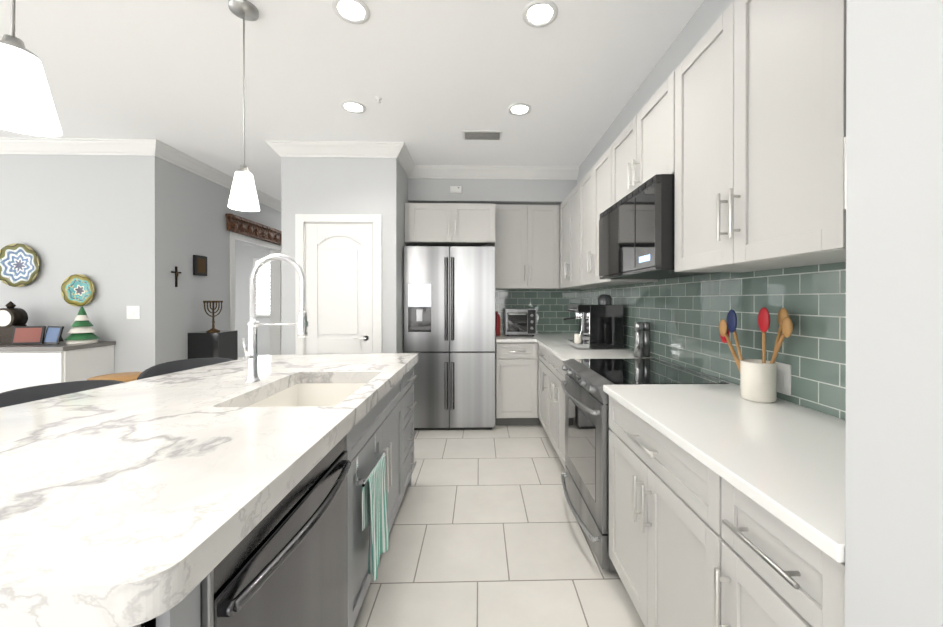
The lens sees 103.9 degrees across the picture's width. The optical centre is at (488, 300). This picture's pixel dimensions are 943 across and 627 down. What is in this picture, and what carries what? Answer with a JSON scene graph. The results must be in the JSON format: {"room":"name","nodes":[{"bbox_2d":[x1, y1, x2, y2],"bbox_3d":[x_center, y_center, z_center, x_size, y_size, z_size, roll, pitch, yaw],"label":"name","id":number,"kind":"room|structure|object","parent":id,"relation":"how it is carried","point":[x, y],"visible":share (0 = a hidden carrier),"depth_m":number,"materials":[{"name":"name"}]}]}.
{"room":"kitchen","nodes":[
{"label":"kitchen","id":0,"kind":"room"},
{"bbox_2d":[0,154,380,372],"bbox_3d":[-4.035,-0.065,3.415,6.060,2.740,0.150,0,0,-1],"label":"wall","id":1,"kind":"structure","parent":0,"point":[101,222],"depth_m":3.35,"materials":[{"name":"grey paint"}]},
{"bbox_2d":[0,243,39,286],"bbox_3d":[-4.223,-0.320,3.316,0.390,0.390,0.034,0,0,-1],"label":"plate","id":2,"kind":"object","parent":1,"relation":"attached to","point":[19,265],"visible":1,"depth_m":3.31,"materials":[{"name":"multicoloured ceramic"}]},
{"bbox_2d":[0,138,151,155],"bbox_3d":[-5.052,-1.379,3.265,4.020,0.112,0.092,0,0,-1],"label":"crown molding","id":3,"kind":"structure","parent":1,"relation":"attached to","point":[87,146],"depth_m":3.29,"materials":[{"name":"white wood"}]},
{"bbox_2d":[61,274,94,305],"bbox_3d":[-3.693,-0.095,3.329,0.290,0.290,0.034,0,0,-1],"label":"plate","id":4,"kind":"object","parent":1,"relation":"attached to","point":[77,289],"visible":1,"depth_m":3.32,"materials":[{"name":"multicoloured ceramic"}]},
{"bbox_2d":[127,306,139,318],"bbox_3d":[-3.233,0.105,3.356,0.115,0.120,0.009,0,0,-1],"label":"light switch","id":5,"kind":"object","parent":1,"relation":"attached to","point":[133,312],"visible":1,"depth_m":3.35,"materials":[{"name":"white plastic"}]},
{"bbox_2d":[295,214,381,354],"bbox_3d":[-1.380,0.254,3.446,0.784,2.102,0.164,0,0,-1],"label":"door","id":6,"kind":"structure","parent":1,"relation":"attached to","point":[338,258],"depth_m":3.41,"materials":[{"name":"white wood"}]},
{"bbox_2d":[277,141,408,159],"bbox_3d":[-1.318,-1.379,3.360,1.114,0.112,0.092,0,0,-1],"label":"crown molding","id":7,"kind":"structure","parent":1,"relation":"attached to","point":[399,152],"depth_m":3.35,"materials":[{"name":"white wood"}]},
{"bbox_2d":[169,162,281,361],"bbox_3d":[-3.185,-0.071,6.002,0.150,2.740,4.980,0,0,-1],"label":"wall","id":8,"kind":"structure","parent":0,"point":[199,209],"depth_m":3.87,"materials":[{"name":"grey paint"}]},
{"bbox_2d":[171,266,180,286],"bbox_3d":[-3.037,-0.236,3.595,0.022,0.200,0.110,0,0,-1],"label":"crucifix","id":9,"kind":"object","parent":8,"relation":"attached to","point":[176,272],"visible":1,"depth_m":3.59,"materials":[{"name":"brown wood"}]},
{"bbox_2d":[193,255,206,275],"bbox_3d":[-3.043,-0.371,3.895,0.026,0.210,0.170,0,0,-1],"label":"picture","id":10,"kind":"object","parent":8,"relation":"attached to","point":[199,265],"visible":0.96,"depth_m":3.87,"materials":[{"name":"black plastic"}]},
{"bbox_2d":[144,139,281,211],"bbox_3d":[-3.061,-1.385,5.881,0.092,0.112,5.222,0,0,-1],"label":"crown molding","id":11,"kind":"structure","parent":8,"relation":"attached to","point":[155,147],"depth_m":3.76,"materials":[{"name":"white wood"}]},
{"bbox_2d":[225,214,281,244],"bbox_3d":[-3.032,-0.919,4.969,0.066,0.190,1.390,0,0,-1],"label":"header","id":12,"kind":"object","parent":8,"relation":"attached to","point":[242,226],"visible":0.88,"depth_m":4.72,"materials":[{"name":"brown wood"}]},
{"bbox_2d":[230,232,281,354],"bbox_3d":[-3.150,0.241,4.969,0.168,2.120,1.190,0,0,-1],"label":"door frame","id":13,"kind":"structure","parent":8,"relation":"attached to","point":[275,304],"depth_m":5.48,"materials":[{"name":"white wood"}]},
{"bbox_2d":[235,242,269,356],"bbox_3d":[-4.615,-0.077,8.532,5.160,2.740,0.150,0,0,-1],"label":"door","id":14,"kind":"structure","parent":0,"point":[245,255],"depth_m":8.43,"materials":[{"name":"grey paint"}]},
{"bbox_2d":[253,258,269,315],"bbox_3d":[-4.792,-0.307,8.423,1.120,1.320,0.055,0,0,-1],"label":"window shutters","id":15,"kind":"object","parent":14,"relation":"attached to","point":[263,292],"visible":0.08,"depth_m":8.43,"materials":[{"name":"white wood"}]},
{"bbox_2d":[281,157,292,354],"bbox_3d":[-1.894,-0.071,5.960,0.150,2.740,5.130,0,0,-1],"label":"wall","id":16,"kind":"structure","parent":0,"point":[286,162],"depth_m":3.39,"materials":[{"name":"grey paint"}]},
{"bbox_2d":[265,140,280,156],"bbox_3d":[-2.014,-1.385,5.908,0.092,0.112,5.222,0,0,-1],"label":"crown molding","id":17,"kind":"structure","parent":16,"relation":"attached to","point":[273,144],"depth_m":3.31,"materials":[{"name":"white"}]},
{"bbox_2d":[0,0,703,200],"bbox_3d":[-1.995,-1.484,2.668,10.400,0.100,12.900,0,0,-1],"label":"ceiling","id":18,"kind":"structure","parent":0,"point":[438,76],"depth_m":2.31,"materials":[{"name":"white paint"}]},
{"bbox_2d":[0,0,61,136],"bbox_3d":[-1.160,-0.932,0.900,0.156,0.994,0.156,0,0,-1],"label":"pendant light","id":19,"kind":"object","parent":18,"relation":"hanging from","point":[27,105],"visible":1,"depth_m":0.89,"materials":[{"name":"white glass"}]},
{"bbox_2d":[228,0,259,211],"bbox_3d":[-1.193,-0.941,1.800,0.132,0.980,0.132,0,0,-1],"label":"pendant light","id":20,"kind":"object","parent":18,"relation":"hanging from","point":[243,195],"visible":1,"depth_m":1.78,"materials":[{"name":"white glass"}]},
{"bbox_2d":[332,0,369,23],"bbox_3d":[-0.673,-1.427,1.812,0.176,0.008,0.176,0,0,-1],"label":"recessed light","id":21,"kind":"object","parent":18,"relation":"in","point":[354,11],"visible":1,"depth_m":1.81,"materials":[{"name":"white plastic"}]},
{"bbox_2d":[341,100,365,113],"bbox_3d":[-0.997,-1.430,2.724,0.176,0.008,0.176,0,0,-1],"label":"recessed light","id":22,"kind":"object","parent":18,"relation":"in","point":[350,106],"visible":1,"depth_m":2.72,"materials":[{"name":"white plastic"}]},
{"bbox_2d":[375,96,381,102],"bbox_3d":[-0.773,-1.416,2.599,0.043,0.034,0.044,0,0,-1],"label":"sprinkler","id":23,"kind":"object","parent":18,"relation":"attached to","point":[378,98],"visible":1,"depth_m":2.59,"materials":[{"name":"white"}]},
{"bbox_2d":[462,130,502,139],"bbox_3d":[-0.053,-1.427,3.188,0.340,0.014,0.170,0,0,-1],"label":"ceiling vent","id":24,"kind":"object","parent":18,"relation":"in","point":[479,135],"visible":1,"depth_m":3.18,"materials":[{"name":"white metal"}]},
{"bbox_2d":[508,103,530,115],"bbox_3d":[0.233,-1.430,2.755,0.176,0.008,0.176,0,0,-1],"label":"recessed light","id":25,"kind":"object","parent":18,"relation":"in","point":[518,109],"visible":1,"depth_m":2.75,"materials":[{"name":"white"}]},
{"bbox_2d":[522,0,557,27],"bbox_3d":[0.257,-1.427,1.835,0.176,0.008,0.176,0,0,-1],"label":"recessed light","id":26,"kind":"object","parent":18,"relation":"in","point":[539,13],"visible":1,"depth_m":1.83,"materials":[{"name":"white plastic"}]},
{"bbox_2d":[381,158,409,352],"bbox_3d":[-0.943,-0.067,3.969,0.150,2.740,1.100,0,0,-1],"label":"wall","id":27,"kind":"structure","parent":0,"point":[394,181],"depth_m":3.42,"materials":[{"name":"grey paint"}]},
{"bbox_2d":[398,153,416,175],"bbox_3d":[-0.814,-1.380,3.657,0.092,0.112,0.420,0,0,-1],"label":"crown molding","id":28,"kind":"structure","parent":27,"relation":"attached to","point":[408,166],"depth_m":3.78,"materials":[{"name":"white wood"}]},
{"bbox_2d":[405,203,496,247],"bbox_3d":[-0.400,-0.804,4.074,0.934,0.403,0.606,0,0,-1],"label":"upper cabinet","id":29,"kind":"object","parent":27,"relation":"attached to","point":[426,224],"depth_m":3.78,"materials":[{"name":"grey wood"}]},
{"bbox_2d":[407,165,578,179],"bbox_3d":[0.052,-1.381,3.965,1.840,0.112,0.092,0,0,-1],"label":"crown molding","id":30,"kind":"structure","parent":27,"relation":"attached to","point":[423,171],"depth_m":3.96,"materials":[{"name":"white wood"}]},
{"bbox_2d":[238,357,644,626],"bbox_3d":[-1.995,1.357,2.675,10.400,0.100,12.900,0,0,-1],"label":"floor","id":31,"kind":"structure","parent":0,"point":[486,530],"depth_m":1.94,"materials":[{"name":"tile"}]},
{"bbox_2d":[0,341,115,392],"bbox_3d":[-4.502,0.835,3.100,2.240,0.939,0.452,0,0,-1],"label":"console","id":32,"kind":"object","parent":31,"relation":"on","point":[25,365],"visible":0.46,"depth_m":2.94,"materials":[{"name":"white wood"}]},
{"bbox_2d":[0,301,27,344],"bbox_3d":[-4.168,0.182,3.137,0.440,0.365,0.140,0,0,-1],"label":"mantel clock","id":33,"kind":"object","parent":32,"relation":"on","point":[11,316],"visible":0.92,"depth_m":3.10,"materials":[{"name":"brown metal"}]},
{"bbox_2d":[10,326,45,344],"bbox_3d":[-3.841,0.286,3.091,0.200,0.149,0.075,0,0,-16],"label":"photo frame","id":34,"kind":"object","parent":32,"relation":"on","point":[28,334],"visible":1,"depth_m":3.07,"materials":[{"name":"black plastic"}]},
{"bbox_2d":[43,326,63,343],"bbox_3d":[-3.642,0.286,3.106,0.190,0.149,0.075,0,0,16],"label":"photo frame","id":35,"kind":"object","parent":32,"relation":"on","point":[53,334],"visible":1,"depth_m":3.08,"materials":[{"name":"black plastic"}]},
{"bbox_2d":[64,306,98,343],"bbox_3d":[-3.509,0.203,3.184,0.205,0.324,0.210,0,0,-1],"label":"tree","id":36,"kind":"object","parent":32,"relation":"on","point":[81,330],"visible":1,"depth_m":3.15,"materials":[{"name":"multicoloured ceramic"}]},
{"bbox_2d":[0,380,124,407],"bbox_3d":[-1.963,0.859,1.687,0.484,0.900,0.485,0,0,-1],"label":"stool","id":37,"kind":"object","parent":31,"relation":"on","point":[22,395],"visible":0.08,"depth_m":1.79,"materials":[{"name":"grey fabric"}]},
{"bbox_2d":[87,372,141,381],"bbox_3d":[-2.778,0.936,2.776,0.350,0.740,0.367,0,0,-1],"label":"stool","id":38,"kind":"object","parent":31,"relation":"on","point":[127,376],"visible":0.25,"depth_m":2.73,"materials":[{"name":"brown wood"}]},
{"bbox_2d":[137,358,232,379],"bbox_3d":[-1.941,0.857,2.418,0.506,0.900,0.464,0,0,-1],"label":"stool","id":39,"kind":"object","parent":31,"relation":"on","point":[170,367],"visible":0.04,"depth_m":2.52,"materials":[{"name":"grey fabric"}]},
{"bbox_2d":[188,330,237,359],"bbox_3d":[-2.897,0.813,3.891,0.311,0.979,0.300,0,0,-1],"label":"pedestal","id":40,"kind":"object","parent":31,"relation":"on","point":[219,344],"visible":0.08,"depth_m":3.74,"materials":[{"name":"black wood"}]},
{"bbox_2d":[203,301,222,331],"bbox_3d":[-2.902,0.160,3.889,0.117,0.325,0.274,0,0,-1],"label":"menorah","id":41,"kind":"object","parent":40,"relation":"on","point":[213,329],"visible":1,"depth_m":3.88,"materials":[{"name":"brown metal"}]},
{"bbox_2d":[156,362,416,626],"bbox_3d":[-0.898,0.874,1.571,0.938,0.868,2.140,0,0,-1],"label":"kitchen island","id":42,"kind":"object","parent":31,"relation":"on","point":[312,558],"depth_m":1.06,"materials":[{"name":"wood"}]},
{"bbox_2d":[0,354,417,626],"bbox_3d":[-1.140,0.409,1.566,1.326,0.060,2.174,0,0,-1],"label":"island countertop","id":43,"kind":"structure","parent":42,"relation":"on","point":[115,499],"depth_m":0.81,"materials":[{"name":"white stone"}]},
{"bbox_2d":[240,254,307,381],"bbox_3d":[-0.989,0.079,1.712,0.283,0.599,0.090,0,0,-1],"label":"faucet","id":44,"kind":"object","parent":43,"relation":"on","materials":[{"name":"silver metal"}]},
{"bbox_2d":[248,382,359,405],"bbox_3d":[-0.781,0.525,1.643,0.475,0.197,0.670,0,0,-1],"label":"sink","id":45,"kind":"object","parent":43,"relation":"in","point":[300,393],"depth_m":1.96,"materials":[{"name":"beige ceramic"}]},
{"bbox_2d":[200,435,350,626],"bbox_3d":[-0.490,0.868,0.938,0.151,0.845,0.647,0,0,-1],"label":"dishwasher","id":46,"kind":"object","parent":42,"relation":"in","point":[289,568],"depth_m":0.89,"materials":[{"name":"silver metal"}]},
{"bbox_2d":[362,453,388,581],"bbox_3d":[-0.456,0.871,1.512,0.058,0.402,0.240,0,0,-1],"label":"towel","id":47,"kind":"object","parent":42,"relation":"hanging from","point":[374,494],"depth_m":1.48,"materials":[{"name":"teal fabric"}]},
{"bbox_2d":[404,245,494,429],"bbox_3d":[-0.398,0.368,4.002,0.914,1.866,0.704,0,0,-1],"label":"refrigerator","id":48,"kind":"object","parent":31,"relation":"on","point":[449,315],"visible":0.96,"depth_m":3.69,"materials":[{"name":"grey metal"}]},
{"bbox_2d":[496,349,531,425],"bbox_3d":[0.298,0.861,4.049,0.455,0.882,0.700,0,0,-1],"label":"base cabinet","id":49,"kind":"object","parent":31,"relation":"on","point":[513,382],"depth_m":3.77,"materials":[{"name":"grey wood"}]},
{"bbox_2d":[496,333,655,364],"bbox_3d":[0.607,0.406,3.450,1.040,0.030,1.898,0,0,-1],"label":"countertop","id":50,"kind":"structure","parent":49,"relation":"on","point":[540,348],"depth_m":3.72,"materials":[{"name":"white stone"}]},
{"bbox_2d":[496,312,500,335],"bbox_3d":[0.113,0.258,4.211,0.047,0.260,0.270,0,0,-1],"label":"cutting boards","id":51,"kind":"object","parent":50,"relation":"on","point":[498,325],"visible":0.96,"depth_m":4.10,"materials":[{"name":"red plastic"}]},
{"bbox_2d":[504,308,535,335],"bbox_3d":[0.352,0.238,4.168,0.340,0.300,0.348,0,0,-1],"label":"toaster oven","id":52,"kind":"object","parent":50,"relation":"on","point":[519,321],"visible":1,"depth_m":4.04,"materials":[{"name":"silver metal"}]},
{"bbox_2d":[563,294,622,348],"bbox_3d":[0.857,0.165,3.180,0.451,0.439,0.430,0,0,-1],"label":"coffee machine","id":53,"kind":"object","parent":50,"relation":"on","point":[601,324],"visible":1,"depth_m":2.97,"materials":[{"name":"black plastic"}]},
{"bbox_2d":[634,322,642,357],"bbox_3d":[1.048,0.269,2.575,0.055,0.245,0.056,0,0,-1],"label":"mill","id":54,"kind":"object","parent":50,"relation":"on","point":[638,340],"visible":1,"depth_m":2.55,"materials":[{"name":"silver metal"}]},
{"bbox_2d":[642,322,649,356],"bbox_3d":[1.110,0.269,2.601,0.055,0.245,0.056,0,0,-1],"label":"mill","id":55,"kind":"object","parent":50,"relation":"on","point":[646,339],"visible":0.9,"depth_m":2.58,"materials":[{"name":"silver metal"}]},
{"bbox_2d":[532,365,547,434],"bbox_3d":[0.791,0.862,3.511,0.679,0.882,0.549,0,0,-1],"label":"base cabinet","id":56,"kind":"object","parent":31,"relation":"on","point":[539,372],"depth_m":3.71,"materials":[{"name":"grey wood"}]},
{"bbox_2d":[548,365,659,467],"bbox_3d":[0.839,0.863,2.934,0.611,0.882,0.850,0,0,-1],"label":"base cabinet","id":57,"kind":"object","parent":31,"relation":"on","point":[556,395],"depth_m":2.86,"materials":[{"name":"grey wood"}]},
{"bbox_2d":[561,358,728,570],"bbox_3d":[0.796,0.848,2.127,0.686,0.918,0.755,0,0,-1],"label":"range","id":58,"kind":"object","parent":31,"relation":"on","point":[585,483],"visible":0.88,"depth_m":1.97,"materials":[{"name":"silver metal"}]},
{"bbox_2d":[607,393,695,626],"bbox_3d":[0.881,0.867,1.312,0.611,0.882,0.869,0,0,-1],"label":"base cabinet","id":59,"kind":"object","parent":31,"relation":"on","point":[652,484],"depth_m":1.29,"materials":[{"name":"grey wood"}]},
{"bbox_2d":[696,461,844,626],"bbox_3d":[0.893,0.868,0.805,0.611,0.882,0.389,0,0,-1],"label":"base cabinet","id":60,"kind":"object","parent":31,"relation":"on","point":[726,505],"depth_m":0.82,"materials":[{"name":"grey wood"}]},
{"bbox_2d":[604,385,845,568],"bbox_3d":[0.869,0.412,1.177,0.630,0.030,1.140,0,0,-1],"label":"countertop","id":61,"kind":"structure","parent":60,"relation":"on","point":[788,459],"depth_m":1.01,"materials":[{"name":"white stone"}]},
{"bbox_2d":[719,307,792,402],"bbox_3d":[1.078,0.209,1.515,0.121,0.370,0.327,0,0,-1],"label":"utensil crock","id":62,"kind":"object","parent":61,"relation":"on","point":[758,380],"visible":1,"depth_m":1.44,"materials":[{"name":"white ceramic"}]},
{"bbox_2d":[408,178,575,204],"bbox_3d":[0.041,-1.262,4.201,1.830,0.350,0.380,0,0,-1],"label":"soffit","id":63,"kind":"structure","parent":0,"point":[485,191],"depth_m":4.01,"materials":[{"name":"grey paint"}]},
{"bbox_2d":[450,186,461,192],"bbox_3d":[-0.351,-1.202,3.983,0.120,0.070,0.036,0,0,-1],"label":"sensor","id":64,"kind":"object","parent":63,"relation":"attached to","point":[455,189],"visible":1,"depth_m":3.97,"materials":[{"name":"white plastic"}]},
{"bbox_2d":[576,0,733,185],"bbox_3d":[1.085,-1.253,2.512,0.150,0.360,3.810,0,0,-1],"label":"soffit","id":65,"kind":"structure","parent":0,"point":[702,20],"depth_m":2.16,"materials":[{"name":"grey paint"}]},
{"bbox_2d":[623,347,845,420],"bbox_3d":[1.233,-0.063,2.593,0.150,2.740,3.960,0,0,-1],"label":"wall","id":66,"kind":"structure","parent":0,"point":[727,382],"depth_m":1.92,"materials":[{"name":"green tile"}]},
{"bbox_2d":[495,204,552,291],"bbox_3d":[0.436,-0.605,4.235,0.740,0.934,0.326,0,0,-1],"label":"upper cabinet","id":67,"kind":"object","parent":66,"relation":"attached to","point":[524,250],"depth_m":4.08,"materials":[{"name":"grey wood"}]},
{"bbox_2d":[496,289,579,333],"bbox_3d":[0.573,0.115,4.404,1.020,0.546,0.007,0,0,-1],"label":"backsplash","id":68,"kind":"structure","parent":66,"relation":"attached to","point":[551,305],"depth_m":4.40,"materials":[{"name":"green tile"}]},
{"bbox_2d":[561,186,576,287],"bbox_3d":[0.964,-0.603,3.644,0.326,0.934,0.842,0,0,-1],"label":"upper cabinet","id":69,"kind":"object","parent":66,"relation":"attached to","point":[569,205],"depth_m":3.64,"materials":[{"name":"grey wood"}]},
{"bbox_2d":[577,148,657,287],"bbox_3d":[0.982,-0.602,2.921,0.326,0.934,0.846,0,0,-1],"label":"upper cabinet","id":70,"kind":"object","parent":66,"relation":"attached to","point":[593,189],"depth_m":2.90,"materials":[{"name":"grey wood"}]},
{"bbox_2d":[609,77,668,206],"bbox_3d":[1.003,-0.827,2.096,0.326,0.479,0.804,0,0,-1],"label":"upper cabinet","id":71,"kind":"object","parent":66,"relation":"attached to","point":[640,152],"depth_m":2.03,"materials":[{"name":"grey wood"}]},
{"bbox_2d":[599,174,719,278],"bbox_3d":[0.960,-0.364,2.096,0.413,0.440,0.792,0,0,-1],"label":"microwave","id":72,"kind":"object","parent":71,"relation":"attached to","point":[636,233],"visible":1,"depth_m":1.86,"materials":[{"name":"black plastic"}]},
{"bbox_2d":[580,262,845,419],"bbox_3d":[1.155,0.120,2.517,0.008,0.546,3.809,0,0,-1],"label":"backsplash","id":73,"kind":"structure","parent":66,"relation":"attached to","point":[684,316],"depth_m":1.64,"materials":[{"name":"green tile"}]},
{"bbox_2d":[776,362,790,395],"bbox_3d":[1.173,0.309,1.472,0.009,0.120,0.075,0,0,-1],"label":"electrical outlet","id":74,"kind":"object","parent":73,"relation":"attached to","point":[783,378],"visible":0.86,"depth_m":1.46,"materials":[{"name":"white plastic"}]},
{"bbox_2d":[669,0,845,271],"bbox_3d":[1.024,-0.598,1.269,0.326,0.934,0.851,0,0,-1],"label":"upper cabinet","id":75,"kind":"object","parent":66,"relation":"attached to","point":[736,126],"depth_m":1.25,"materials":[{"name":"grey wood"}]},
{"bbox_2d":[845,0,942,626],"bbox_3d":[1.920,-0.058,0.550,2.680,2.740,0.160,0,0,-1],"label":"wall","id":76,"kind":"structure","parent":0,"point":[894,351],"depth_m":0.53,"materials":[{"name":"grey paint"}]},
{"bbox_2d":[809,0,846,255],"bbox_3d":[1.036,-0.597,0.788,0.326,0.934,0.355,0,0,-1],"label":"upper cabinet","id":77,"kind":"object","parent":76,"relation":"attached to","point":[828,18],"depth_m":0.95,"materials":[{"name":"grey wood"}]}
]}

